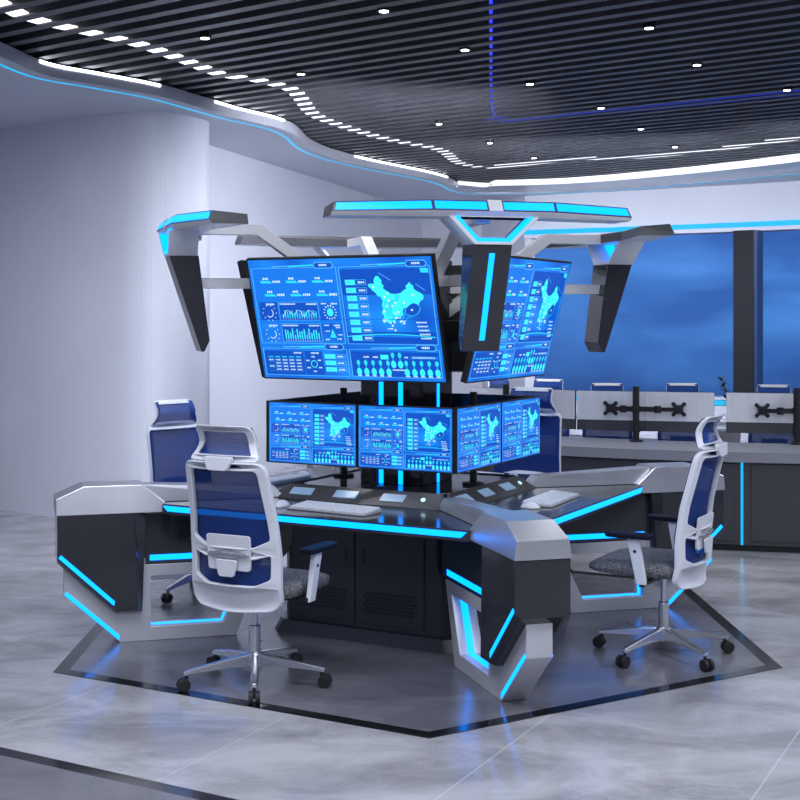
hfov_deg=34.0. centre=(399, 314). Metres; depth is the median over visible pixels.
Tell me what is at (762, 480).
desk
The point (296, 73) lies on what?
recessed light
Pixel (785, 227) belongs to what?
trim
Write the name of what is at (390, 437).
monitor
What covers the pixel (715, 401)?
trim
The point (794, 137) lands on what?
trim
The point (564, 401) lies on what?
monitor
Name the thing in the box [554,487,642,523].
light
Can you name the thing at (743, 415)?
monitor
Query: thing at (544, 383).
office chair
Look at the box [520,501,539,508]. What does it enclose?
computer mouse
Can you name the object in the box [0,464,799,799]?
floor
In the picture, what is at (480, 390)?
monitor
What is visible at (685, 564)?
office chair
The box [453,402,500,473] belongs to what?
monitor
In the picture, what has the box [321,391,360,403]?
monitor
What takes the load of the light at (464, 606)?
attached to the control console
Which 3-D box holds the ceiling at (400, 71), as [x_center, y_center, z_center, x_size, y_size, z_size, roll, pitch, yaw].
[0.850,-2.040,9.600,13.100,0.520,25.800,0,0,0]
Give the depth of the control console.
6.94 m
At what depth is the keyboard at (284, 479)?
7.88 m
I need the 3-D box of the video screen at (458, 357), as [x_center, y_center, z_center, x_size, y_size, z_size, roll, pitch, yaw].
[0.281,0.019,7.913,1.130,0.660,0.611,0,0,29]
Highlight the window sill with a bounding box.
[570,395,747,439]
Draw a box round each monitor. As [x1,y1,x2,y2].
[266,395,321,461]
[269,401,357,467]
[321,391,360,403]
[358,404,453,473]
[452,393,533,407]
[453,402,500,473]
[472,387,510,394]
[498,396,539,462]
[545,389,575,428]
[577,390,644,430]
[645,391,713,432]
[726,392,792,433]
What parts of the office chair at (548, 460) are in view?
frame, headrest frame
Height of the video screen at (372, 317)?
0.660 m
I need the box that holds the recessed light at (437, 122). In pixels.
[435,120,442,124]
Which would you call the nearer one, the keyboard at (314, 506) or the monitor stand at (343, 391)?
the keyboard at (314, 506)
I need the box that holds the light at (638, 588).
[582,585,639,597]
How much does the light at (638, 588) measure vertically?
0.272 m
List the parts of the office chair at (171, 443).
leg, frame, headrest frame, leg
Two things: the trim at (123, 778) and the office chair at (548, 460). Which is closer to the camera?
the trim at (123, 778)
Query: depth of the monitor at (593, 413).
10.62 m
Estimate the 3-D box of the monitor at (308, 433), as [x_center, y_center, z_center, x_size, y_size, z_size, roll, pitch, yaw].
[-0.471,0.645,7.137,0.566,0.340,0.042,0,0,29]
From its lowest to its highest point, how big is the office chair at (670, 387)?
1.142 m
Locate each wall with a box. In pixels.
[0,112,209,517]
[210,145,421,472]
[422,196,534,393]
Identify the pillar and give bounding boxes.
[733,230,762,392]
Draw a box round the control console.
[54,199,724,700]
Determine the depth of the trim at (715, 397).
16.87 m
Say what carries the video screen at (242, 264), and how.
attached to the control console
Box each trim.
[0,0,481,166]
[0,42,799,192]
[0,64,796,194]
[0,747,236,799]
[39,60,160,86]
[53,567,781,738]
[215,100,284,121]
[355,155,447,177]
[457,161,799,192]
[458,153,799,186]
[487,90,799,121]
[489,0,494,114]
[492,137,799,167]
[524,220,799,234]
[524,225,799,239]
[570,431,747,442]
[576,391,725,399]
[576,396,725,404]
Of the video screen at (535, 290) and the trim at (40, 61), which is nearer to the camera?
the video screen at (535, 290)
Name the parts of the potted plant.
pot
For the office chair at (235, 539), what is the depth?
6.03 m
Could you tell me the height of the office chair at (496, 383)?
1.142 m
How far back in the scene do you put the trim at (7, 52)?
10.62 m
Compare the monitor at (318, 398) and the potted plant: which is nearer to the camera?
the monitor at (318, 398)
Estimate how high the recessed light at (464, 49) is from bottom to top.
0.053 m
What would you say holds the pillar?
in the wall window header
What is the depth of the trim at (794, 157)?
16.28 m
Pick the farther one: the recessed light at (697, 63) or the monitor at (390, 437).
the recessed light at (697, 63)
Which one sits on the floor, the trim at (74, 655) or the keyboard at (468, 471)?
the trim at (74, 655)
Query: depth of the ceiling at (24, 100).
11.99 m
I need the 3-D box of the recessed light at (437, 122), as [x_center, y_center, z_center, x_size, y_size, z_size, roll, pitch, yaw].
[0.361,-1.792,12.140,0.083,0.053,0.083,0,0,0]
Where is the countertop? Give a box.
[561,436,799,463]
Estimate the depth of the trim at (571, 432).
17.36 m
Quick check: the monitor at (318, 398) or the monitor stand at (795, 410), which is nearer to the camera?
the monitor at (318, 398)
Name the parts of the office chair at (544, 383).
headrest frame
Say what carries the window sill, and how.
attached to the wall at (431, 228)
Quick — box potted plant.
[714,375,740,442]
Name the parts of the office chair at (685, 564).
leg, seat, armrest post, leg, armrest post, leg, frame, leg, headrest frame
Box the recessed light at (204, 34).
[198,29,211,39]
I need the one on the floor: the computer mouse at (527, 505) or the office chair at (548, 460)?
the office chair at (548, 460)
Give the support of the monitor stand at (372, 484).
on the control console
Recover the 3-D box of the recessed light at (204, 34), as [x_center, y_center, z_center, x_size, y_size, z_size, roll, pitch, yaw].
[-1.246,-1.792,8.371,0.083,0.053,0.083,0,0,0]
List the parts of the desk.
door panel, door panel, door panel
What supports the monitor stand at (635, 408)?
on the desk
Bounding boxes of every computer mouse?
[275,500,289,507]
[296,471,310,475]
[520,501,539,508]
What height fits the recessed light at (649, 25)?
0.053 m
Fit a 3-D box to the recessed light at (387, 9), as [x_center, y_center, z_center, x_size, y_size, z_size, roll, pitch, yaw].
[-0.093,-1.792,7.627,0.083,0.053,0.083,0,0,0]
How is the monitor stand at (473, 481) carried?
on the control console
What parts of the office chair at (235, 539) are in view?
leg, headrest frame, leg, frame, leg, leg, leg, seat, armrest post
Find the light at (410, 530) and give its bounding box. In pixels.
[163,506,466,537]
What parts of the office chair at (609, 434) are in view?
headrest frame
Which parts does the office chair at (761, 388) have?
headrest frame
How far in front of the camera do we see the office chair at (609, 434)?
11.59 m
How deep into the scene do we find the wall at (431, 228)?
20.01 m
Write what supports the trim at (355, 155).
attached to the ceiling at (24, 100)
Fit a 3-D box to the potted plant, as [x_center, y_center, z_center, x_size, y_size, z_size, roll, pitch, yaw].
[3.000,1.152,12.000,0.239,1.197,0.239,0,0,0]
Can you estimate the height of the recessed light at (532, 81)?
0.053 m
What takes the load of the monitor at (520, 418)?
attached to the monitor stand at (473, 481)
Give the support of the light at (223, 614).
attached to the control console
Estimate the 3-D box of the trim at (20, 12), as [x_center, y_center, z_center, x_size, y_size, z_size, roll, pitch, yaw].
[-0.982,-1.794,10.814,0.654,0.008,11.070,0,0,19]
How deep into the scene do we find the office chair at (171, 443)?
8.38 m
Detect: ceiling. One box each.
[0,0,799,182]
[0,44,799,200]
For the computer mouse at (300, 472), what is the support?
on the control console
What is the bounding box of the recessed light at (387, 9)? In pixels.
[377,7,390,12]
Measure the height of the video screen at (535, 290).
0.660 m
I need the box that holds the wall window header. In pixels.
[525,181,799,229]
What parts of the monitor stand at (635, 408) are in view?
arm, arm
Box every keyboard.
[270,474,310,484]
[287,500,381,516]
[468,471,503,473]
[522,490,579,507]
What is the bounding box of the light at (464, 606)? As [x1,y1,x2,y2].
[460,600,487,667]
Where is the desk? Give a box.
[477,436,799,552]
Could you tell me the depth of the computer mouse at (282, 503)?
6.84 m
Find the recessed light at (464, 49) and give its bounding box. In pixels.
[459,47,470,51]
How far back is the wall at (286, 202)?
14.06 m
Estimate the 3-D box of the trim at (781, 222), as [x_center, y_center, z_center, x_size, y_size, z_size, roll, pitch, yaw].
[4.723,-1.153,16.039,7.489,0.065,0.792,0,0,43]
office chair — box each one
[146,399,203,602]
[176,424,336,704]
[487,379,508,387]
[493,387,572,574]
[533,379,569,436]
[582,383,632,439]
[589,413,734,671]
[657,383,698,440]
[748,384,792,443]
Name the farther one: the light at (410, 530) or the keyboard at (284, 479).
the keyboard at (284, 479)
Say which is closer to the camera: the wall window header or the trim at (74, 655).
the trim at (74, 655)
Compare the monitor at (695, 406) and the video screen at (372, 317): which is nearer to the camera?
the video screen at (372, 317)
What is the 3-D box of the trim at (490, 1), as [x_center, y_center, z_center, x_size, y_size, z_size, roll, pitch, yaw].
[0.617,-1.794,8.703,0.058,0.008,6.421,0,0,4]
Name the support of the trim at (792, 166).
attached to the wall window header
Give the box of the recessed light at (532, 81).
[525,79,535,84]
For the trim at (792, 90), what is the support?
attached to the ceiling at (400, 71)
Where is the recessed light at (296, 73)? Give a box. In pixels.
[295,72,306,74]
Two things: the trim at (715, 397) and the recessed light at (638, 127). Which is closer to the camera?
the recessed light at (638, 127)
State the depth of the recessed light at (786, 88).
10.27 m
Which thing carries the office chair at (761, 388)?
on the floor
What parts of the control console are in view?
foot frame, light panel, hanging blade, light panel, knee panel, control panel, cabinet door, control panel, light panel, cabinet door, knee panel, light panel, cabinet door, hanging blade, control panel, control panel, foot frame, light panel, light panel, knee panel, hanging blade, foot frame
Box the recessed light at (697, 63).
[691,62,702,65]
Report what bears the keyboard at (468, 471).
on the control console
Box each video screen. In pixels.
[237,260,263,377]
[246,253,449,383]
[443,255,571,382]
[452,265,466,371]
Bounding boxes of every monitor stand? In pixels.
[333,388,353,476]
[362,393,383,488]
[462,392,483,485]
[503,384,508,394]
[608,386,680,441]
[760,388,799,444]
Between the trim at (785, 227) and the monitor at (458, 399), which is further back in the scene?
the trim at (785, 227)
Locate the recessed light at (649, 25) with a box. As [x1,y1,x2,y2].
[642,21,655,29]
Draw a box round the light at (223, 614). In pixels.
[151,611,225,624]
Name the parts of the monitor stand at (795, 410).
arm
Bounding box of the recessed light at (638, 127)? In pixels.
[637,125,644,129]
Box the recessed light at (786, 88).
[781,86,792,90]
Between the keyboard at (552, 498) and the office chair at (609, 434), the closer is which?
the keyboard at (552, 498)
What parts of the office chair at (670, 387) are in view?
headrest frame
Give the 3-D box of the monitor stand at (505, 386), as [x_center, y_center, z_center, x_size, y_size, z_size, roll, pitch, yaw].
[0.986,0.789,10.877,0.431,0.440,0.233,0,0,0]
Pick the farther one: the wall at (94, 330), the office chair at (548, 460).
the wall at (94, 330)

